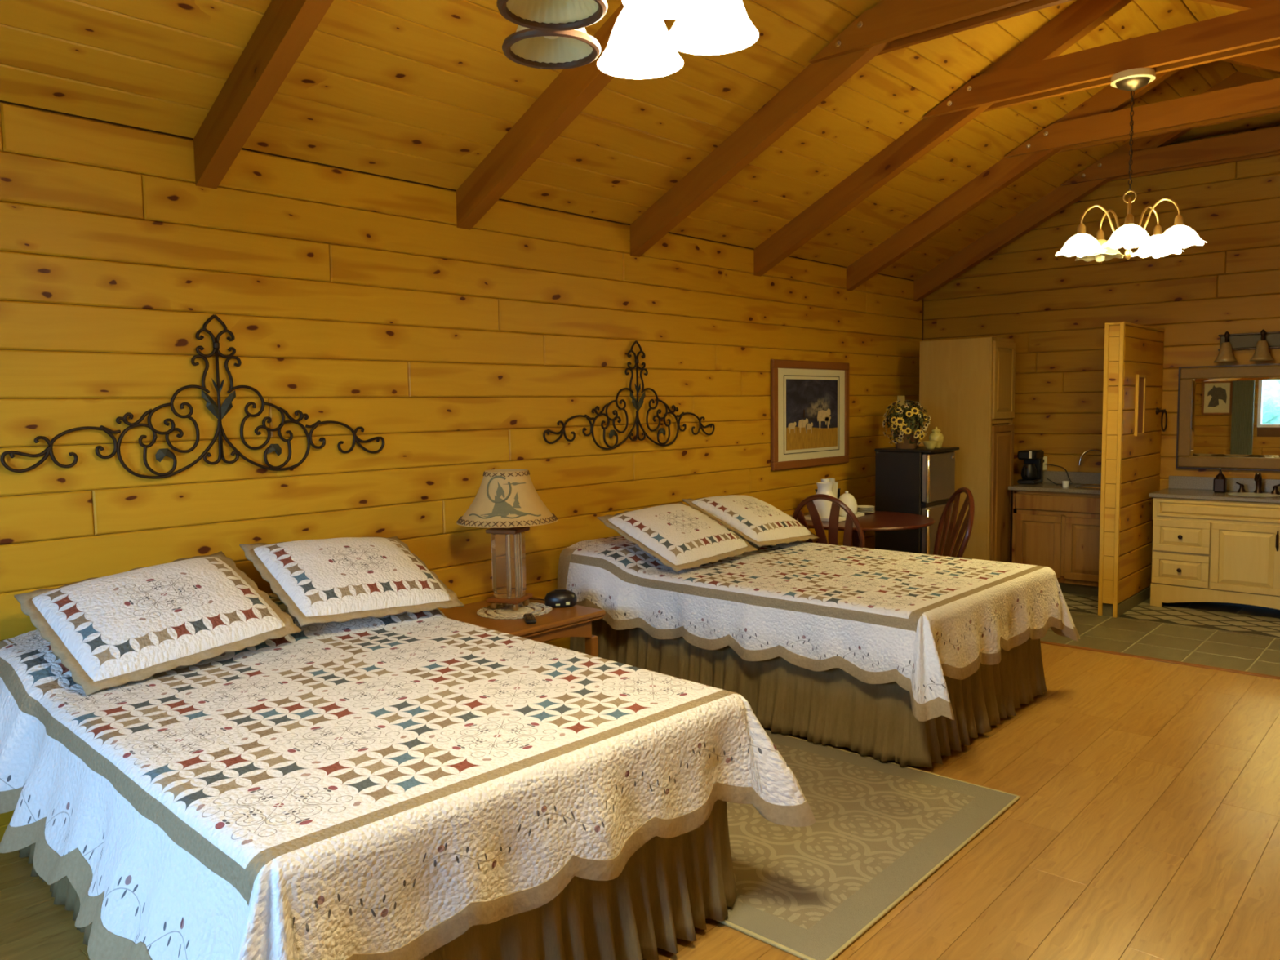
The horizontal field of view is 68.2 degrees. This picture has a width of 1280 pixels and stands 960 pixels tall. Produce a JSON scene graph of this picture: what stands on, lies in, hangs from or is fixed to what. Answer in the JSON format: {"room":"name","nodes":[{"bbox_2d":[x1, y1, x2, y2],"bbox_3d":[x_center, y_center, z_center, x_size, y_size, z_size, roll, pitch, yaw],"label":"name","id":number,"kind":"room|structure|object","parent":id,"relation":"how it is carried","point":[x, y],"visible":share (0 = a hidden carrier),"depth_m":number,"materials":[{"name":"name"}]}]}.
{"room":"hotel room","nodes":[
{"label":"hotel room","id":0,"kind":"room"},
{"bbox_2d":[0,100,922,825],"bbox_3d":[-0.625,-0.189,5.313,0.118,2.700,9.980,3,6,42],"label":"wall","id":1,"kind":"structure","parent":0,"point":[354,299],"depth_m":4.42,"materials":[{"name":"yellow wood"}]},
{"bbox_2d":[0,822,9,842],"bbox_3d":[-0.556,1.115,5.370,0.018,0.090,9.680,3,6,42],"label":"baseboard","id":2,"kind":"structure","parent":1,"relation":"attached to","point":[3,827],"depth_m":3.41,"materials":[{"name":"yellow wood"}]},
{"bbox_2d":[0,314,384,479],"bbox_3d":[-1.746,-0.352,3.917,0.030,0.662,1.572,3,6,42],"label":"scroll","id":3,"kind":"object","parent":1,"relation":"attached to","point":[220,411],"visible":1,"depth_m":3.89,"materials":[{"name":"metal"}]},
{"bbox_2d":[542,340,715,449],"bbox_3d":[-0.015,-0.529,5.845,0.030,0.662,1.572,3,6,42],"label":"scroll","id":4,"kind":"object","parent":1,"relation":"attached to","point":[637,404],"visible":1,"depth_m":5.83,"materials":[{"name":"metal"}]},
{"bbox_2d":[770,359,848,471],"bbox_3d":[1.345,-0.515,7.380,0.030,0.820,1.110,3,6,42],"label":"framed painting","id":5,"kind":"object","parent":1,"relation":"attached to","point":[810,399],"visible":1,"depth_m":7.33,"materials":[{"name":"brown wood"}]},
{"bbox_2d":[0,0,1279,279],"bbox_3d":[1.246,-2.061,3.461,5.180,1.371,9.920,3,6,42],"label":"ceiling","id":6,"kind":"structure","parent":0,"point":[423,91],"depth_m":4.62,"materials":[{"name":"brown wood"}]},
{"bbox_2d":[193,0,333,189],"bbox_3d":[0.063,-1.814,2.151,4.980,1.444,0.178,3,6,42],"label":"roof truss","id":7,"kind":"object","parent":6,"relation":"attached to","point":[286,27],"visible":1,"depth_m":3.50,"materials":[{"name":"brown wood"}]},
{"bbox_2d":[455,2,667,229],"bbox_3d":[0.937,-1.903,3.124,4.980,1.444,0.178,3,6,42],"label":"roof truss","id":8,"kind":"object","parent":6,"relation":"attached to","point":[568,95],"visible":0.62,"depth_m":4.41,"materials":[{"name":"brown wood"}]},
{"bbox_2d":[496,0,759,79],"bbox_3d":[-0.061,-1.638,2.034,0.606,1.311,0.588,3,6,42],"label":"ceiling light","id":9,"kind":"object","parent":6,"relation":"hanging from","point":[549,34],"visible":1,"depth_m":2.19,"materials":[{"name":"grey metal"}]},
{"bbox_2d":[630,0,1071,257],"bbox_3d":[1.810,-1.992,4.096,4.980,1.444,0.178,3,6,42],"label":"roof truss","id":10,"kind":"object","parent":6,"relation":"attached to","point":[891,25],"visible":1,"depth_m":4.84,"materials":[{"name":"brown wood"}]},
{"bbox_2d":[753,0,1279,276],"bbox_3d":[2.683,-2.081,5.069,4.980,1.444,0.178,3,6,42],"label":"roof truss","id":11,"kind":"object","parent":6,"relation":"attached to","point":[1033,70],"visible":0.99,"depth_m":5.32,"materials":[{"name":"brown wood"}]},
{"bbox_2d":[1055,67,1206,262],"bbox_3d":[2.676,-1.693,5.115,0.719,0.985,0.734,3,6,42],"label":"chandelier","id":12,"kind":"object","parent":11,"relation":"hanging from","point":[1087,248],"visible":1,"depth_m":5.09,"materials":[{"name":"gold metal"}]},
{"bbox_2d":[1076,223,1085,234],"bbox_3d":[2.426,-1.377,5.194,0.052,0.060,0.052,3,6,42],"label":"socket","id":13,"kind":"object","parent":12,"relation":"attached to","point":[1081,228],"depth_m":5.18,"materials":[{"name":"gold metal"}]},
{"bbox_2d":[1096,230,1104,239],"bbox_3d":[2.629,-1.396,5.397,0.052,0.060,0.052,3,6,42],"label":"socket","id":14,"kind":"object","parent":12,"relation":"attached to","point":[1100,234],"depth_m":5.38,"materials":[{"name":"gold metal"}]},
{"bbox_2d":[1124,213,1133,225],"bbox_3d":[2.558,-1.358,4.939,0.052,0.060,0.052,3,6,42],"label":"socket","id":15,"kind":"object","parent":12,"relation":"attached to","point":[1129,220],"depth_m":4.92,"materials":[{"name":"gold metal"}]},
{"bbox_2d":[1152,225,1162,235],"bbox_3d":[2.886,-1.389,5.268,0.052,0.060,0.052,3,6,42],"label":"socket","id":16,"kind":"object","parent":12,"relation":"attached to","point":[1157,228],"depth_m":5.25,"materials":[{"name":"gold metal"}]},
{"bbox_2d":[1173,214,1183,226],"bbox_3d":[2.842,-1.366,4.984,0.052,0.060,0.052,3,6,42],"label":"socket","id":17,"kind":"object","parent":12,"relation":"attached to","point":[1179,221],"depth_m":4.97,"materials":[{"name":"gold metal"}]},
{"bbox_2d":[846,47,1279,291],"bbox_3d":[3.556,-2.170,6.041,4.980,1.444,0.178,3,6,42],"label":"roof truss","id":18,"kind":"object","parent":6,"relation":"attached to","point":[1100,120],"visible":0.94,"depth_m":6.38,"materials":[{"name":"brown wood"}]},
{"bbox_2d":[913,71,1279,302],"bbox_3d":[4.370,-2.253,6.947,4.980,1.444,0.178,3,6,42],"label":"roof truss","id":19,"kind":"object","parent":6,"relation":"attached to","point":[1151,155],"visible":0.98,"depth_m":7.39,"materials":[{"name":"brown wood"}]},
{"bbox_2d":[0,591,1279,959],"bbox_3d":[1.294,1.308,3.726,5.200,0.091,9.780,3,6,42],"label":"floor","id":20,"kind":"structure","parent":0,"point":[1144,822],"depth_m":3.47,"materials":[{"name":"laminate"}]},
{"bbox_2d":[18,800,737,959],"bbox_3d":[-0.967,1.010,3.152,2.255,0.660,1.603,4,6,45],"label":"bed","id":21,"kind":"object","parent":20,"relation":"on","point":[667,888],"visible":0.12,"depth_m":2.64,"materials":[{"name":"fabric"}]},
{"bbox_2d":[0,592,816,959],"bbox_3d":[-0.946,0.827,3.059,2.392,0.550,1.902,4,6,45],"label":"quilt","id":22,"kind":"object","parent":21,"relation":"on","point":[389,787],"visible":0.86,"depth_m":2.47,"materials":[{"name":"white fabric"}]},
{"bbox_2d":[13,551,301,695],"bbox_3d":[-1.706,0.480,3.379,0.571,0.315,0.750,3,6,39],"label":"pillow","id":23,"kind":"object","parent":22,"relation":"on","point":[138,624],"visible":1,"depth_m":3.25,"materials":[{"name":"white fabric"}]},
{"bbox_2d":[239,536,464,626],"bbox_3d":[-1.201,0.404,3.970,0.567,0.302,0.752,4,6,44],"label":"pillow","id":24,"kind":"object","parent":22,"relation":"on","point":[343,579],"visible":1,"depth_m":3.84,"materials":[{"name":"white fabric"}]},
{"bbox_2d":[440,596,605,657],"bbox_3d":[-0.658,0.936,4.671,0.680,0.560,0.730,3,6,42],"label":"end table","id":25,"kind":"object","parent":20,"relation":"on","point":[575,620],"visible":0.3,"depth_m":4.56,"materials":[{"name":"brown wood"}]},
{"bbox_2d":[476,601,551,619],"bbox_3d":[-0.622,0.648,4.694,0.364,0.008,0.381,3,6,42],"label":"doily","id":26,"kind":"object","parent":25,"relation":"on","point":[504,611],"visible":0.92,"depth_m":4.67,"materials":[{"name":"fabric"}]},
{"bbox_2d":[456,468,558,610],"bbox_3d":[-0.659,0.296,4.721,0.502,0.690,0.502,3,6,42],"label":"table lamp","id":27,"kind":"object","parent":26,"relation":"on","point":[507,502],"visible":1,"depth_m":4.63,"materials":[{"name":"brown wood"}]},
{"bbox_2d":[523,613,536,624],"bbox_3d":[-0.522,0.656,4.476,0.048,0.022,0.150,-2,5,-12],"label":"remote control","id":28,"kind":"object","parent":25,"relation":"on","point":[529,618],"visible":1,"depth_m":4.43,"materials":[{"name":"black plastic"}]},
{"bbox_2d":[544,589,577,608],"bbox_3d":[-0.403,0.599,4.797,0.164,0.085,0.100,-1,5,-5],"label":"alarm clock","id":29,"kind":"object","parent":25,"relation":"on","point":[556,598],"visible":1,"depth_m":4.76,"materials":[{"name":"black plastic"}]},
{"bbox_2d":[569,618,1047,767],"bbox_3d":[0.893,0.820,5.222,2.220,0.660,1.570,3,6,42],"label":"bed","id":30,"kind":"object","parent":20,"relation":"on","point":[833,707],"visible":0.43,"depth_m":4.43,"materials":[{"name":"fabric"}]},
{"bbox_2d":[557,530,1079,721],"bbox_3d":[0.928,0.616,5.164,2.384,0.513,1.838,3,6,42],"label":"quilt","id":31,"kind":"object","parent":30,"relation":"on","point":[913,620],"visible":0.85,"depth_m":4.60,"materials":[{"name":"white fabric"}]},
{"bbox_2d":[596,502,757,572],"bbox_3d":[0.219,0.300,5.313,0.574,0.279,0.756,3,6,40],"label":"pillow","id":32,"kind":"object","parent":31,"relation":"on","point":[681,536],"visible":1,"depth_m":5.16,"materials":[{"name":"white fabric"}]},
{"bbox_2d":[682,494,819,546],"bbox_3d":[0.703,0.245,5.912,0.570,0.292,0.762,3,6,38],"label":"pillow","id":33,"kind":"object","parent":31,"relation":"on","point":[759,522],"visible":0.98,"depth_m":5.74,"materials":[{"name":"white fabric"}]},
{"bbox_2d":[792,493,865,547],"bbox_3d":[1.332,0.567,6.257,0.524,0.995,0.562,3,6,39],"label":"dining chair","id":34,"kind":"object","parent":20,"relation":"on","point":[833,536],"visible":0.28,"depth_m":6.03,"materials":[{"name":"brown wood"}]},
{"bbox_2d":[789,511,934,546],"bbox_3d":[1.557,0.645,6.744,1.040,0.748,1.040,3,6,42],"label":"dining table","id":35,"kind":"object","parent":20,"relation":"on","point":[877,521],"visible":0.26,"depth_m":6.50,"materials":[{"name":"brown wood"}]},
{"bbox_2d":[814,488,840,498],"bbox_3d":[1.409,0.155,7.088,0.125,0.177,0.165,3,6,42],"label":"box","id":36,"kind":"object","parent":35,"relation":"on","point":[838,489],"visible":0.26,"depth_m":7.08,"materials":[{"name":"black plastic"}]},
{"bbox_2d":[821,478,829,482],"bbox_3d":[1.385,0.030,7.058,0.064,0.075,0.077,0,5,7],"label":"mug","id":37,"kind":"object","parent":36,"relation":"on","point":[824,480],"visible":0.23,"depth_m":7.02,"materials":[{"name":"white ceramic"}]},
{"bbox_2d":[827,478,835,481],"bbox_3d":[1.436,0.025,7.115,0.064,0.075,0.077,0,5,7],"label":"mug","id":38,"kind":"object","parent":36,"relation":"on","point":[830,479],"visible":0.25,"depth_m":7.08,"materials":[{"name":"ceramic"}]},
{"bbox_2d":[804,511,864,522],"bbox_3d":[1.379,0.258,6.760,0.294,0.022,0.456,2,6,36],"label":"serving tray","id":39,"kind":"object","parent":35,"relation":"on","point":[858,513],"visible":0.21,"depth_m":6.63,"materials":[{"name":"white ceramic"}]},
{"bbox_2d":[813,482,836,518],"bbox_3d":[1.304,0.145,6.669,0.176,0.250,0.176,3,6,42],"label":"pitcher","id":40,"kind":"object","parent":39,"relation":"on","point":[823,507],"visible":0.74,"depth_m":6.61,"materials":[{"name":"white ceramic"}]},
{"bbox_2d":[826,481,838,498],"bbox_3d":[1.379,0.138,6.776,0.082,0.245,0.082,3,6,42],"label":"handle","id":41,"kind":"object","parent":40,"relation":"attached to","point":[834,488],"visible":0.34,"depth_m":6.74,"materials":[{"name":"ceramic"}]},
{"bbox_2d":[838,490,857,516],"bbox_3d":[1.488,0.167,6.802,0.152,0.181,0.152,3,6,42],"label":"kettle","id":42,"kind":"object","parent":39,"relation":"on","point":[847,499],"visible":0.75,"depth_m":6.75,"materials":[{"name":"white ceramic"}]},
{"bbox_2d":[860,511,874,513],"bbox_3d":[1.662,0.240,7.016,0.155,0.012,0.156,3,6,42],"label":"plate","id":43,"kind":"object","parent":35,"relation":"on","point":[871,512],"visible":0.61,"depth_m":7.02,"materials":[{"name":"white ceramic"}]},
{"bbox_2d":[857,509,874,511],"bbox_3d":[1.663,0.227,7.017,0.155,0.012,0.156,3,6,42],"label":"plate","id":44,"kind":"object","parent":43,"relation":"on","point":[871,509],"visible":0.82,"depth_m":7.01,"materials":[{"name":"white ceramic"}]},
{"bbox_2d":[857,507,874,510],"bbox_3d":[1.662,0.215,7.014,0.155,0.012,0.156,3,6,42],"label":"plate","id":45,"kind":"object","parent":44,"relation":"on","point":[857,508],"visible":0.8,"depth_m":7.01,"materials":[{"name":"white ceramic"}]},
{"bbox_2d":[857,505,875,508],"bbox_3d":[1.663,0.202,7.015,0.155,0.012,0.156,3,6,42],"label":"plate","id":46,"kind":"object","parent":45,"relation":"on","point":[858,506],"visible":0.86,"depth_m":7.03,"materials":[{"name":"white ceramic"}]},
{"bbox_2d":[715,728,1020,959],"bbox_3d":[0.316,1.265,3.800,1.858,0.011,1.492,3,6,42],"label":"rug","id":47,"kind":"object","parent":20,"relation":"on","point":[881,829],"visible":0.36,"depth_m":3.35,"materials":[{"name":"fabric"}]},
{"bbox_2d":[874,446,959,555],"bbox_3d":[2.191,0.348,7.496,0.470,1.207,0.526,3,6,42],"label":"refrigerator","id":48,"kind":"object","parent":20,"relation":"on","point":[920,480],"visible":0.5,"depth_m":7.29,"materials":[{"name":"black metal"}]},
{"bbox_2d":[897,395,905,434],"bbox_3d":[2.137,-0.483,7.736,0.004,0.412,0.200,2,5,31],"label":"card","id":49,"kind":"object","parent":48,"relation":"on","point":[899,397],"visible":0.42,"depth_m":7.72,"materials":[{"name":"paper"}]},
{"bbox_2d":[893,433,918,448],"bbox_3d":[2.075,-0.302,7.370,0.194,0.110,0.194,3,6,42],"label":"basket","id":50,"kind":"object","parent":48,"relation":"on","point":[909,441],"depth_m":7.30,"materials":[{"name":"brown wicker"}]},
{"bbox_2d":[882,399,930,448],"bbox_3d":[2.079,-0.438,7.360,0.378,0.383,0.371,3,6,42],"label":"flower arrangement","id":51,"kind":"object","parent":48,"relation":"on","point":[910,415],"visible":1,"depth_m":7.28,"materials":[{"name":"plant"}]},
{"bbox_2d":[922,440,938,448],"bbox_3d":[2.219,-0.267,7.224,0.120,0.060,0.120,3,6,42],"label":"ceramic dish","id":52,"kind":"object","parent":48,"relation":"on","point":[928,444],"visible":1,"depth_m":7.19,"materials":[{"name":"ceramic"}]},
{"bbox_2d":[928,426,943,448],"bbox_3d":[2.306,-0.331,7.356,0.112,0.164,0.112,3,6,42],"label":"ginger jar","id":53,"kind":"object","parent":48,"relation":"on","point":[935,435],"visible":0.88,"depth_m":7.32,"materials":[{"name":"ceramic"}]},
{"bbox_2d":[933,487,974,557],"bbox_3d":[1.925,0.549,6.372,0.562,0.995,0.524,-1,5,-2],"label":"dining chair","id":54,"kind":"object","parent":20,"relation":"on","point":[953,529],"visible":0.41,"depth_m":6.34,"materials":[{"name":"brown wood"}]},
{"bbox_2d":[919,337,1015,562],"bbox_3d":[2.781,-0.142,8.051,0.639,2.080,0.480,3,6,42],"label":"pantry cabinet","id":55,"kind":"object","parent":20,"relation":"on","point":[966,386],"visible":0.74,"depth_m":7.79,"materials":[{"name":"brown wood"}]},
{"bbox_2d":[1012,490,1100,595],"bbox_3d":[3.548,0.497,7.777,0.785,0.828,0.512,3,6,42],"label":"base cabinet","id":56,"kind":"object","parent":20,"relation":"on","point":[1059,531],"visible":0.62,"depth_m":7.60,"materials":[{"name":"brown wood"}]},
{"bbox_2d":[1008,471,1101,494],"bbox_3d":[3.546,0.017,7.737,0.860,0.132,0.531,3,6,42],"label":"countertop","id":57,"kind":"structure","parent":56,"relation":"on","point":[1056,477],"depth_m":7.86,"materials":[{"name":"stone"}]},
{"bbox_2d":[1017,449,1044,484],"bbox_3d":[3.311,-0.111,8.022,0.155,0.282,0.240,3,6,42],"label":"coffee maker","id":58,"kind":"object","parent":57,"relation":"on","point":[1032,471],"visible":1,"depth_m":7.97,"materials":[{"name":"black plastic"}]},
{"bbox_2d":[1044,463,1072,484],"bbox_3d":[3.540,-0.050,7.967,0.156,0.159,0.304,-1,5,1],"label":"cable","id":59,"kind":"object","parent":57,"relation":"on","point":[1045,464],"visible":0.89,"depth_m":7.98,"materials":[{"name":"black plastic"}]},
{"bbox_2d":[1062,480,1069,487],"bbox_3d":[3.444,0.034,7.647,0.052,0.050,0.052,3,6,42],"label":"cup","id":60,"kind":"object","parent":57,"relation":"on","point":[1064,483],"visible":1,"depth_m":7.63,"materials":[{"name":"white ceramic"}]},
{"bbox_2d":[1075,484,1101,488],"bbox_3d":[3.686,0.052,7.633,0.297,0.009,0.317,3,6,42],"label":"sink","id":61,"kind":"object","parent":57,"relation":"in","point":[1082,486],"visible":0.6,"depth_m":7.68,"materials":[{"name":"metal"}]},
{"bbox_2d":[1077,484,1101,487],"bbox_3d":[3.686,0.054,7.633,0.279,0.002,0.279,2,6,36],"label":"basin","id":62,"kind":"object","parent":61,"relation":"in","point":[1078,486],"depth_m":7.68,"materials":[{"name":"metal"}]},
{"bbox_2d":[1078,448,1102,465],"bbox_3d":[3.751,-0.107,7.762,0.280,0.304,0.056,1,5,18],"label":"kitchen faucet","id":63,"kind":"object","parent":57,"relation":"on","point":[1093,449],"visible":0.39,"depth_m":7.76,"materials":[{"name":"metal"}]},
{"bbox_2d":[1040,640,1279,679],"bbox_3d":[3.082,1.079,5.713,4.960,0.008,0.045,3,6,42],"label":"trim","id":64,"kind":"structure","parent":20,"relation":"on","point":[1041,642],"depth_m":5.65,"materials":[{"name":"brown wood"}]},
{"bbox_2d":[1150,497,1279,610],"bbox_3d":[4.484,0.552,6.920,1.220,0.825,0.564,3,6,42],"label":"vanity cabinet","id":65,"kind":"object","parent":20,"relation":"on","point":[1220,552],"visible":1,"depth_m":6.86,"materials":[{"name":"beige wood"}]},
{"bbox_2d":[1148,475,1279,503],"bbox_3d":[4.485,0.072,6.891,1.270,0.128,0.550,3,6,42],"label":"countertop","id":66,"kind":"structure","parent":65,"relation":"on","point":[1179,486],"depth_m":7.12,"materials":[{"name":"stone"}]},
{"bbox_2d":[1213,467,1226,493],"bbox_3d":[4.362,0.000,7.102,0.078,0.186,0.078,3,6,42],"label":"soap dispenser","id":67,"kind":"object","parent":66,"relation":"on","point":[1220,484],"visible":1,"depth_m":7.08,"materials":[{"name":"brown"}]},
{"bbox_2d":[1227,492,1279,497],"bbox_3d":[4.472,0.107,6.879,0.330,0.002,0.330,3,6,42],"label":"vanity sink","id":68,"kind":"object","parent":66,"relation":"in","point":[1239,494],"visible":1,"depth_m":6.86,"materials":[{"name":"ceramic"}]},
{"bbox_2d":[1235,472,1279,494],"bbox_3d":[4.551,0.025,6.963,0.290,0.153,0.138,3,6,42],"label":"vanity faucet","id":69,"kind":"object","parent":66,"relation":"on","point":[1258,478],"visible":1,"depth_m":6.97,"materials":[{"name":"brown metal"}]},
{"bbox_2d":[921,112,1279,561],"bbox_3d":[4.531,-1.043,7.204,5.180,3.960,0.118,3,6,42],"label":"wall","id":70,"kind":"structure","parent":0,"point":[1055,310],"depth_m":7.64,"materials":[{"name":"brown wood"}]},
{"bbox_2d":[1043,456,1047,470],"bbox_3d":[3.464,-0.144,8.139,0.075,0.120,0.035,3,6,42],"label":"wall outlet","id":71,"kind":"object","parent":70,"relation":"attached to","point":[1045,458],"visible":0.43,"depth_m":8.13,"materials":[{"name":"beige plastic"}]},
{"bbox_2d":[1042,471,1101,484],"bbox_3d":[3.716,-0.016,7.925,0.860,0.100,0.020,3,6,42],"label":"backsplash","id":72,"kind":"structure","parent":70,"relation":"attached to","point":[1056,477],"depth_m":7.97,"materials":[{"name":"stone"}]},
{"bbox_2d":[1168,475,1279,493],"bbox_3d":[4.658,0.041,7.083,1.240,0.100,0.020,3,6,42],"label":"backsplash","id":73,"kind":"structure","parent":70,"relation":"attached to","point":[1175,482],"depth_m":7.29,"materials":[{"name":"stone"}]},
{"bbox_2d":[1175,363,1279,471],"bbox_3d":[4.668,-0.464,7.025,1.194,0.794,0.040,3,6,42],"label":"mirror","id":74,"kind":"object","parent":70,"relation":"attached to","point":[1228,415],"visible":1,"depth_m":7.18,"materials":[{"name":"brown wood"}]},
{"bbox_2d":[1213,328,1279,362],"bbox_3d":[4.670,-0.990,6.881,0.846,0.230,0.183,3,6,42],"label":"vanity light","id":75,"kind":"object","parent":70,"relation":"attached to","point":[1262,341],"visible":1,"depth_m":7.05,"materials":[{"name":"brown metal"}]},
{"bbox_2d":[1097,321,1164,617],"bbox_3d":[3.741,-0.101,7.174,0.132,2.109,1.128,3,6,42],"label":"wall partition","id":76,"kind":"structure","parent":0,"point":[1130,463],"depth_m":6.86,"materials":[{"name":"brown wood"}]},
{"bbox_2d":[1133,374,1146,435],"bbox_3d":[3.703,-0.554,6.997,0.022,0.450,0.202,3,6,42],"label":"picture","id":77,"kind":"object","parent":76,"relation":"attached to","point":[1140,380],"visible":1,"depth_m":6.99,"materials":[{"name":"brown wood"}]},
{"bbox_2d":[1137,377,1143,432],"bbox_3d":[3.700,-0.554,6.999,0.010,0.410,0.170,3,6,42],"label":"print","id":78,"kind":"object","parent":77,"relation":"attached to","point":[1140,380],"depth_m":7.01,"materials":[{"name":"brown paper"}]},
{"bbox_2d":[1155,407,1167,431],"bbox_3d":[4.058,-0.470,7.359,0.066,0.189,0.152,3,6,42],"label":"towel ring","id":79,"kind":"object","parent":76,"relation":"attached to","point":[1157,411],"visible":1,"depth_m":7.35,"materials":[{"name":"brown metal"}]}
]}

